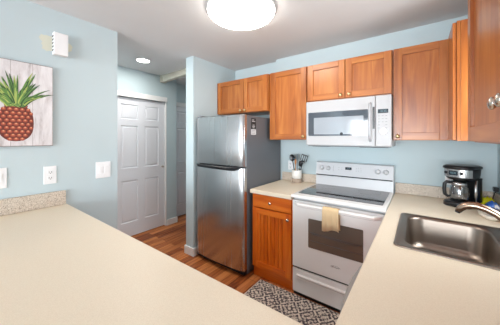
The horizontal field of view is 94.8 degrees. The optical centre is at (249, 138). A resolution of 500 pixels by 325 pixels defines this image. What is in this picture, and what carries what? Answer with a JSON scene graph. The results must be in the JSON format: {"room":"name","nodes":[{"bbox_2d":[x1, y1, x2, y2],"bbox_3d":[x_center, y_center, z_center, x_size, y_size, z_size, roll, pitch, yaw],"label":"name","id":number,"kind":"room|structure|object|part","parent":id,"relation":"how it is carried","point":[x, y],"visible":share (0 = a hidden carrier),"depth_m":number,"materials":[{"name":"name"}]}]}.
{"room":"kitchen","nodes":[
{"label":"kitchen","id":0,"kind":"room"},
{"bbox_2d":[0,0,116,228],"bbox_3d":[-2.984,0.220,-0.027,0.141,2.457,5.612,0,0,36],"label":"wall","id":1,"kind":"structure","parent":0,"point":[85,81],"depth_m":1.89,"materials":[{"name":"teal paint"}]},
{"bbox_2d":[0,168,6,188],"bbox_3d":[-1.714,0.276,1.568,0.010,0.142,0.078,0,0,36],"label":"light switch","id":2,"kind":"object","parent":1,"relation":"attached to","point":[3,171],"visible":1,"depth_m":1.59,"materials":[{"name":"white plastic"}]},
{"bbox_2d":[0,58,52,146],"bbox_3d":[-1.706,-0.245,1.562,0.026,0.606,0.580,0,0,36],"label":"wall picture","id":3,"kind":"object","parent":1,"relation":"attached to","point":[26,89],"visible":1,"depth_m":1.66,"materials":[{"name":"multicoloured"}]},
{"bbox_2d":[0,105,33,140],"bbox_3d":[-1.651,-0.109,1.623,0.001,0.263,0.184,0,0,36],"label":"print","id":4,"kind":"object","parent":3,"relation":"attached to","point":[16,121],"depth_m":1.63,"materials":[{"name":"red"}]},
{"bbox_2d":[0,71,51,107],"bbox_3d":[-1.647,-0.350,1.623,0.004,0.264,0.411,0,0,36],"label":"print","id":5,"kind":"object","parent":3,"relation":"attached to","point":[18,89],"depth_m":1.66,"materials":[{"name":"green paint"}]},
{"bbox_2d":[0,190,65,215],"bbox_3d":[-1.686,0.475,1.594,0.020,0.111,0.662,0,0,36],"label":"backsplash","id":6,"kind":"structure","parent":1,"relation":"attached to","point":[14,205],"depth_m":1.69,"materials":[{"name":"stone"}]},
{"bbox_2d":[44,166,56,184],"bbox_3d":[-1.552,0.287,1.787,0.009,0.138,0.078,0,0,36],"label":"wall outlet","id":7,"kind":"object","parent":1,"relation":"attached to","point":[50,172],"visible":1,"depth_m":1.79,"materials":[{"name":"white plastic"}]},
{"bbox_2d":[52,31,67,57],"bbox_3d":[-1.501,-0.736,1.818,0.055,0.172,0.092,0,0,36],"label":"door chime","id":8,"kind":"object","parent":1,"relation":"attached to","point":[59,40],"visible":1,"depth_m":1.80,"materials":[{"name":"white plastic"}]},
{"bbox_2d":[96,161,110,178],"bbox_3d":[-1.331,0.287,2.087,0.010,0.145,0.122,0,0,36],"label":"light switch","id":9,"kind":"object","parent":1,"relation":"attached to","point":[103,169],"visible":1,"depth_m":2.09,"materials":[{"name":"white plastic"}]},
{"bbox_2d":[117,65,175,219],"bbox_3d":[-2.109,0.220,2.946,0.140,2.457,2.635,0,0,36],"label":"wall","id":10,"kind":"structure","parent":0,"point":[131,80],"depth_m":3.83,"materials":[{"name":"teal paint"}]},
{"bbox_2d":[117,96,164,235],"bbox_3d":[-1.653,0.424,3.493,0.073,2.023,0.798,0,0,36],"label":"door","id":11,"kind":"structure","parent":10,"relation":"in","point":[140,123],"depth_m":3.47,"materials":[{"name":"white paint"}]},
{"bbox_2d":[117,90,166,101],"bbox_3d":[-1.641,-0.631,3.447,0.018,0.078,0.898,0,0,36],"label":"trim","id":12,"kind":"structure","parent":10,"relation":"attached to","point":[119,92],"depth_m":3.44,"materials":[{"name":"white paint"}]},
{"bbox_2d":[164,102,166,225],"bbox_3d":[-1.414,0.427,3.823,0.076,2.039,0.014,0,0,36],"label":"trim","id":13,"kind":"structure","parent":10,"relation":"attached to","point":[164,102],"depth_m":3.80,"materials":[{"name":"white paint"}]},
{"bbox_2d":[167,217,177,224],"bbox_3d":[-1.315,1.401,3.890,0.016,0.095,0.202,0,0,36],"label":"baseboard","id":14,"kind":"structure","parent":10,"relation":"attached to","point":[175,219],"depth_m":3.88,"materials":[{"name":"white paint"}]},
{"bbox_2d":[176,84,185,102],"bbox_3d":[-0.997,0.220,4.775,0.244,2.457,1.900,0,0,36],"label":"wall","id":15,"kind":"structure","parent":0,"point":[180,89],"depth_m":4.33,"materials":[{"name":"teal paint"}]},
{"bbox_2d":[176,106,185,216],"bbox_3d":[-1.178,0.427,4.462,0.035,2.018,0.780,0,0,36],"label":"door","id":16,"kind":"structure","parent":15,"relation":"in","point":[180,111],"depth_m":4.29,"materials":[{"name":"white paint"}]},
{"bbox_2d":[176,102,185,106],"bbox_3d":[-1.176,-0.625,4.473,0.035,0.075,0.920,0,0,36],"label":"trim","id":17,"kind":"structure","parent":15,"relation":"attached to","point":[178,104],"depth_m":4.28,"materials":[{"name":"white paint"}]},
{"bbox_2d":[186,56,234,247],"bbox_3d":[-0.472,0.220,3.242,0.140,2.457,0.940,0,0,36],"label":"wall","id":18,"kind":"structure","parent":0,"point":[203,77],"depth_m":2.88,"materials":[{"name":"teal paint"}]},
{"bbox_2d":[160,69,185,82],"bbox_3d":[-1.030,-0.953,3.446,0.994,0.112,0.087,0,0,36],"label":"trim","id":19,"kind":"structure","parent":18,"relation":"attached to","point":[165,78],"depth_m":3.54,"materials":[{"name":"beige paint"}]},
{"bbox_2d":[184,244,198,256],"bbox_3d":[-0.064,1.398,3.795,0.172,0.100,2.348,0,0,36],"label":"baseboard","id":20,"kind":"structure","parent":18,"relation":"attached to","point":[188,250],"depth_m":2.84,"materials":[{"name":"white paint"}]},
{"bbox_2d":[131,214,339,313],"bbox_3d":[-0.652,1.488,0.295,7.800,0.080,9.100,0,0,36],"label":"floor","id":21,"kind":"structure","parent":0,"point":[170,240],"depth_m":2.79,"materials":[{"name":"brown wood"}]},
{"bbox_2d":[196,114,279,275],"bbox_3d":[-0.149,0.592,2.877,0.744,1.712,0.838,0,0,36],"label":"refrigerator","id":22,"kind":"object","parent":21,"relation":"on","point":[236,154],"visible":0.96,"depth_m":2.52,"materials":[{"name":"grey metal"}]},
{"bbox_3d":[-0.389,0.327,2.571,0.684,0.036,0.062,0,0,36],"label":"handle","id":23,"kind":"part","parent":22,"relation":"part of","materials":[{"name":"black plastic"}]},
{"bbox_3d":[-0.355,0.848,2.597,0.744,1.070,0.076,0,0,36],"label":"fridge door","id":24,"kind":"part","parent":22,"relation":"part of","materials":[{"name":"silver metal"}]},
{"bbox_3d":[-0.355,0.027,2.597,0.744,0.548,0.076,0,0,36],"label":"freezer door","id":25,"kind":"part","parent":22,"relation":"part of","materials":[{"name":"silver metal"}]},
{"bbox_2d":[253,193,293,290],"bbox_3d":[0.401,1.011,2.554,0.468,0.874,0.724,0,0,36],"label":"base cabinet","id":26,"kind":"object","parent":21,"relation":"on","point":[272,216],"visible":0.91,"depth_m":2.28,"materials":[{"name":"brown wood"}]},
{"bbox_3d":[0.212,1.028,2.300,0.331,0.500,0.009,0,0,36],"label":"panel","id":27,"kind":"part","parent":26,"relation":"part of","materials":[{"name":"brown wood"}]},
{"bbox_3d":[0.212,0.648,2.298,0.444,0.130,0.020,0,0,36],"label":"drawer","id":28,"kind":"part","parent":26,"relation":"part of","materials":[{"name":"brown wood"}]},
{"bbox_2d":[250,179,315,199],"bbox_3d":[0.403,0.551,2.558,0.474,0.039,0.715,0,0,36],"label":"countertop","id":29,"kind":"structure","parent":26,"relation":"on","point":[283,188],"depth_m":2.43,"materials":[{"name":"beige laminate"}]},
{"bbox_2d":[292,169,301,182],"bbox_3d":[0.561,0.456,2.761,0.118,0.150,0.118,0,0,36],"label":"utensil crock","id":30,"kind":"object","parent":29,"relation":"on","point":[296,174],"visible":0.94,"depth_m":2.71,"materials":[{"name":"white ceramic"}]},
{"bbox_2d":[289,154,294,169],"bbox_3d":[0.519,0.333,2.788,0.088,0.274,0.022,0,0,33],"label":"serving spoon","id":31,"kind":"object","parent":30,"relation":"on","point":[291,157],"visible":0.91,"depth_m":2.79,"materials":[{"name":"black plastic"}]},
{"bbox_2d":[300,154,307,169],"bbox_3d":[0.628,0.329,2.726,0.125,0.285,0.012,0,0,31],"label":"slotted turner","id":32,"kind":"object","parent":30,"relation":"in","point":[302,154],"visible":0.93,"depth_m":2.72,"materials":[{"name":"black plastic"}]},
{"bbox_2d":[244,279,339,324],"bbox_3d":[0.340,1.443,1.791,1.036,0.008,0.625,0,0,36],"label":"rug","id":33,"kind":"object","parent":21,"relation":"on","point":[304,311],"visible":0.44,"depth_m":1.98,"materials":[{"name":"fabric"}]},
{"bbox_2d":[291,161,393,312],"bbox_3d":[0.885,0.857,2.171,0.759,1.182,0.745,0,0,36],"label":"range","id":34,"kind":"object","parent":21,"relation":"on","point":[325,263],"visible":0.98,"depth_m":2.00,"materials":[{"name":"white metal"}]},
{"bbox_3d":[0.703,1.304,1.925,0.749,0.217,0.019,0,0,36],"label":"drawer","id":35,"kind":"part","parent":34,"relation":"part of","materials":[{"name":"white metal"}]},
{"bbox_3d":[0.693,1.260,1.911,0.657,0.033,0.020,0,0,36],"label":"handle","id":36,"kind":"part","parent":34,"relation":"part of","materials":[{"name":"white metal"}]},
{"bbox_2d":[322,206,339,232],"bbox_3d":[0.666,0.670,1.890,0.138,0.200,0.064,0,0,36],"label":"dish towel","id":37,"kind":"object","parent":34,"relation":"hanging from","point":[330,217],"visible":0.98,"depth_m":1.87,"materials":[{"name":"beige fabric"}]},
{"bbox_3d":[0.683,0.598,1.899,0.697,0.036,0.067,0,0,36],"label":"handle","id":38,"kind":"part","parent":34,"relation":"part of","materials":[{"name":"white metal"}]},
{"bbox_3d":[0.707,0.874,1.930,0.749,0.612,0.040,0,0,36],"label":"oven door","id":39,"kind":"part","parent":34,"relation":"part of","materials":[{"name":"white metal"}]},
{"bbox_2d":[291,184,393,212],"bbox_3d":[0.874,0.530,2.156,0.759,0.024,0.642,0,0,36],"label":"cooktop","id":40,"kind":"object","parent":34,"relation":"in","point":[354,196],"depth_m":2.06,"materials":[{"name":"grey glass"}]},
{"bbox_2d":[340,265,361,312],"bbox_3d":[0.682,1.012,0.711,0.707,0.872,0.675,0,0,36],"label":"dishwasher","id":41,"kind":"object","parent":21,"relation":"on","point":[354,277],"visible":0.14,"depth_m":0.89,"materials":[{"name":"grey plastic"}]},
{"bbox_3d":[1.293,1.011,1.519,0.716,0.874,1.330,0,0,36],"label":"base cabinet","id":42,"kind":"object","parent":21,"relation":"on","visible":0},
{"bbox_2d":[0,193,499,324],"bbox_3d":[0.043,0.551,1.587,2.809,0.039,2.705,0,0,36],"label":"countertop","id":43,"kind":"structure","parent":42,"relation":"on","point":[60,264],"depth_m":0.84,"materials":[{"name":"beige laminate"}]},
{"bbox_2d":[394,213,499,269],"bbox_3d":[1.109,0.626,1.226,0.542,0.202,0.620,0,0,36],"label":"sink","id":44,"kind":"object","parent":43,"relation":"in","point":[476,244],"visible":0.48,"depth_m":1.41,"materials":[{"name":"silver metal"}]},
{"bbox_2d":[443,164,482,206],"bbox_3d":[1.676,0.371,1.818,0.238,0.320,0.202,0,0,-21],"label":"coffee maker","id":45,"kind":"object","parent":43,"relation":"on","point":[471,174],"visible":0.96,"depth_m":1.77,"materials":[{"name":"black plastic"}]},
{"bbox_3d":[1.690,0.407,1.912,0.018,0.168,0.020,0,0,-21],"label":"post","id":46,"kind":"part","parent":45,"relation":"part of","materials":[{"name":"silver metal"}]},
{"bbox_2d":[442,180,467,196],"bbox_3d":[1.634,0.410,1.813,0.135,0.155,0.145,0,0,-21],"label":"coffee carafe","id":47,"kind":"object","parent":45,"relation":"on","point":[453,182],"visible":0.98,"depth_m":1.82,"materials":[{"name":"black glass"}]},
{"bbox_3d":[1.576,0.403,1.840,0.061,0.136,0.026,0,0,37],"label":"handle","id":48,"kind":"part","parent":47,"relation":"part of","materials":[{"name":"black plastic"}]},
{"bbox_3d":[1.643,0.340,1.805,0.088,0.014,0.088,0,0,-21],"label":"lid","id":49,"kind":"part","parent":47,"relation":"part of","materials":[{"name":"black plastic"}]},
{"bbox_3d":[1.646,0.491,1.806,0.118,0.003,0.118,0,0,-21],"label":"warming plate","id":50,"kind":"part","parent":45,"relation":"part of","materials":[{"name":"black metal"}]},
{"bbox_3d":[1.677,0.224,1.818,0.236,0.027,0.202,0,0,-21],"label":"lid","id":51,"kind":"part","parent":45,"relation":"part of","materials":[{"name":"black plastic"}]},
{"bbox_3d":[1.743,0.404,1.843,0.074,0.182,0.173,0,0,-21],"label":"water tank","id":52,"kind":"part","parent":45,"relation":"part of","materials":[{"name":"black plastic"}]},
{"bbox_3d":[1.707,0.407,1.739,0.019,0.169,0.021,0,0,-21],"label":"post","id":53,"kind":"part","parent":45,"relation":"part of","materials":[{"name":"silver metal"}]},
{"bbox_2d":[455,202,499,220],"bbox_3d":[1.220,0.431,1.150,0.293,0.193,0.064,0,0,43],"label":"faucet","id":54,"kind":"object","parent":43,"relation":"on","point":[461,207],"visible":1,"depth_m":1.18,"materials":[{"name":"silver metal"}]},
{"bbox_2d":[477,210,498,220],"bbox_3d":[1.636,0.518,1.577,0.104,0.025,0.280,0,0,36],"label":"oval dish","id":55,"kind":"object","parent":43,"relation":"on","point":[483,214],"visible":0.48,"depth_m":1.52,"materials":[{"name":"beige ceramic"}]},
{"bbox_2d":[481,196,494,204],"bbox_3d":[1.865,0.493,1.806,0.092,0.076,0.084,0,0,36],"label":"sponge","id":56,"kind":"object","parent":43,"relation":"on","point":[487,199],"visible":0.39,"depth_m":1.79,"materials":[{"name":"yellow"}]},
{"bbox_2d":[485,201,499,210],"bbox_3d":[1.803,0.498,1.708,0.076,0.066,0.104,0,0,36],"label":"packet","id":57,"kind":"object","parent":43,"relation":"on","point":[494,205],"visible":0.66,"depth_m":1.68,"materials":[{"name":"blue plastic"}]},
{"bbox_2d":[27,0,467,85],"bbox_3d":[-0.652,-1.059,0.295,7.800,0.100,9.100,0,0,36],"label":"ceiling","id":58,"kind":"structure","parent":0,"point":[165,33],"depth_m":2.04,"materials":[{"name":"paint"}]},
{"bbox_2d":[136,58,149,62],"bbox_3d":[-1.383,-1.002,2.972,0.166,0.011,0.166,0,0,36],"label":"recessed light","id":59,"kind":"object","parent":58,"relation":"in","point":[143,60],"visible":1,"depth_m":2.96,"materials":[{"name":"white paint"}]},
{"bbox_2d":[207,0,275,29],"bbox_3d":[-0.068,-0.960,1.802,0.536,0.097,0.536,0,0,36],"label":"ceiling light","id":60,"kind":"object","parent":58,"relation":"attached to","point":[230,14],"visible":1,"depth_m":1.72,"materials":[{"name":"white glass"}]},
{"bbox_2d":[235,15,496,193],"bbox_3d":[0.956,0.220,2.638,2.875,2.457,0.215,0,0,36],"label":"wall","id":61,"kind":"structure","parent":0,"point":[420,162],"depth_m":2.21,"materials":[{"name":"teal paint"}]},
{"bbox_2d":[217,74,269,115],"bbox_3d":[-0.019,-0.534,3.051,0.807,0.434,0.424,0,0,36],"label":"upper cabinet","id":62,"kind":"object","parent":61,"relation":"attached to","point":[250,96],"visible":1,"depth_m":2.87,"materials":[{"name":"brown wood"}]},
{"bbox_3d":[-0.260,-0.534,3.018,0.448,0.421,0.022,0,0,36],"label":"door","id":63,"kind":"part","parent":62,"relation":"part of","materials":[{"name":"brown wood"}]},
{"bbox_3d":[-0.257,-0.534,3.022,0.340,0.313,0.005,0,0,36],"label":"panel","id":64,"kind":"part","parent":62,"relation":"part of","materials":[{"name":"brown wood"}]},
{"bbox_3d":[0.066,-0.534,2.784,0.233,0.313,0.005,0,0,36],"label":"panel","id":65,"kind":"part","parent":62,"relation":"part of","materials":[{"name":"brown wood"}]},
{"bbox_3d":[0.063,-0.534,2.780,0.341,0.421,0.022,0,0,36],"label":"door","id":66,"kind":"part","parent":62,"relation":"part of","materials":[{"name":"brown wood"}]},
{"bbox_2d":[270,67,307,139],"bbox_3d":[0.504,-0.370,2.685,0.464,0.777,0.390,0,0,36],"label":"upper cabinet","id":67,"kind":"object","parent":61,"relation":"attached to","point":[288,88],"visible":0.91,"depth_m":2.55,"materials":[{"name":"brown wood"}]},
{"bbox_3d":[0.426,-0.370,2.559,0.322,0.658,0.005,0,0,36],"label":"panel","id":68,"kind":"part","parent":67,"relation":"part of","materials":[{"name":"brown wood"}]},
{"bbox_2d":[288,160,292,169],"bbox_3d":[0.515,0.343,2.918,0.072,0.115,0.009,0,0,36],"label":"wall outlet","id":69,"kind":"object","parent":61,"relation":"attached to","point":[290,164],"visible":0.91,"depth_m":2.92,"materials":[{"name":"white plastic"}]},
{"bbox_2d":[282,171,315,182],"bbox_3d":[0.610,0.481,2.838,0.470,0.099,0.019,0,0,36],"label":"backsplash","id":70,"kind":"structure","parent":61,"relation":"attached to","point":[311,178],"depth_m":2.79,"materials":[{"name":"stone"}]},
{"bbox_2d":[308,50,392,101],"bbox_3d":[1.002,-0.568,2.318,0.766,0.382,0.390,0,0,36],"label":"upper cabinet","id":71,"kind":"object","parent":61,"relation":"attached to","point":[370,74],"visible":0.91,"depth_m":2.15,"materials":[{"name":"brown wood"}]},
{"bbox_3d":[0.761,-0.569,2.312,0.263,0.261,0.005,0,0,36],"label":"panel","id":72,"kind":"part","parent":71,"relation":"part of","materials":[{"name":"brown wood"}]},
{"bbox_3d":[0.758,-0.569,2.308,0.371,0.369,0.022,0,0,36],"label":"door","id":73,"kind":"part","parent":71,"relation":"part of","materials":[{"name":"brown wood"}]},
{"bbox_2d":[306,94,395,147],"bbox_3d":[0.986,-0.143,2.294,0.758,0.458,0.445,0,0,36],"label":"microwave","id":74,"kind":"object","parent":71,"relation":"attached to","point":[366,122],"visible":1,"depth_m":2.12,"materials":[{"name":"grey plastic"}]},
{"bbox_3d":[1.047,-0.142,2.010,0.022,0.349,0.060,0,0,36],"label":"handle","id":75,"kind":"part","parent":74,"relation":"part of","materials":[{"name":"grey"}]},
{"bbox_3d":[1.150,-0.149,1.981,0.120,0.442,0.029,0,0,36],"label":"control panel","id":76,"kind":"part","parent":74,"relation":"part of","materials":[{"name":"white plastic"}]},
{"bbox_3d":[1.066,-0.569,2.087,0.267,0.261,0.005,0,0,36],"label":"panel","id":77,"kind":"part","parent":71,"relation":"part of","materials":[{"name":"brown wood"}]},
{"bbox_3d":[1.063,-0.569,2.083,0.375,0.369,0.022,0,0,36],"label":"door","id":78,"kind":"part","parent":71,"relation":"part of","materials":[{"name":"brown wood"}]},
{"bbox_2d":[393,39,447,139],"bbox_3d":[1.462,-0.370,1.978,0.370,0.777,0.390,0,0,36],"label":"upper cabinet","id":79,"kind":"object","parent":61,"relation":"attached to","point":[420,72],"visible":0.93,"depth_m":1.85,"materials":[{"name":"brown wood"}]},
{"bbox_3d":[1.375,-0.370,1.859,0.250,0.658,0.005,0,0,36],"label":"panel","id":80,"kind":"part","parent":79,"relation":"part of","materials":[{"name":"brown wood"}]},
{"bbox_2d":[395,182,492,198],"bbox_3d":[1.684,0.481,2.045,0.666,0.099,0.019,0,0,36],"label":"backsplash","id":81,"kind":"structure","parent":61,"relation":"attached to","point":[404,188],"depth_m":2.10,"materials":[{"name":"laminate"}]},
{"bbox_2d":[497,144,499,193],"bbox_3d":[1.040,0.220,0.449,0.140,2.457,3.358,0,0,36],"label":"wall","id":82,"kind":"structure","parent":0,"point":[498,145],"depth_m":1.81,"materials":[{"name":"teal paint"}]},
{"bbox_2d":[448,19,467,140],"bbox_3d":[1.650,-0.370,1.672,0.324,0.777,0.660,0,0,36],"label":"upper cabinet","id":83,"kind":"object","parent":82,"relation":"attached to","point":[458,36],"visible":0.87,"depth_m":1.49,"materials":[{"name":"brown wood"}]},
{"bbox_3d":[1.416,-0.370,1.611,0.019,0.766,0.275,0,0,36],"label":"door","id":84,"kind":"part","parent":83,"relation":"part of","materials":[{"name":"brown wood"}]},
{"bbox_3d":[1.438,-0.370,1.608,0.018,0.777,0.305,0,0,36],"label":"frame","id":85,"kind":"part","parent":83,"relation":"part of","materials":[{"name":"brown wood"}]},
{"bbox_2d":[468,0,499,143],"bbox_3d":[0.720,-0.370,0.442,0.360,0.777,1.177,0,0,36],"label":"upper cabinet","id":86,"kind":"object","parent":82,"relation":"attached to","point":[483,15],"visible":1,"depth_m":0.80,"materials":[{"name":"brown wood"}]},
{"bbox_3d":[0.790,-0.370,0.760,0.005,0.658,0.468,0,0,36],"label":"panel","id":87,"kind":"part","parent":86,"relation":"part of","materials":[{"name":"brown wood"}]},
{"bbox_3d":[0.611,-0.087,0.571,0.032,0.032,0.032,0,0,36],"label":"knob","id":88,"kind":"part","parent":86,"relation":"part of","materials":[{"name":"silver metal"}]},
{"bbox_3d":[0.573,-0.087,0.519,0.032,0.032,0.032,0,0,36],"label":"knob","id":89,"kind":"part","parent":86,"relation":"part of","materials":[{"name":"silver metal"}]},
{"bbox_2d":[492,187,498,198],"bbox_3d":[1.937,0.457,1.825,0.046,0.139,0.047,0,0,36],"label":"plug adapter","id":90,"kind":"object","parent":82,"relation":"attached to","point":[495,189],"visible":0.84,"depth_m":1.81,"materials":[{"name":"black plastic"}]},
{"bbox_2d":[493,192,499,205],"bbox_3d":[1.165,0.481,0.759,0.020,0.099,2.705,0,0,36],"label":"backsplash","id":91,"kind":"structure","parent":82,"relation":"attached to","point":[497,195],"depth_m":1.76,"materials":[{"name":"stone"}]}
]}

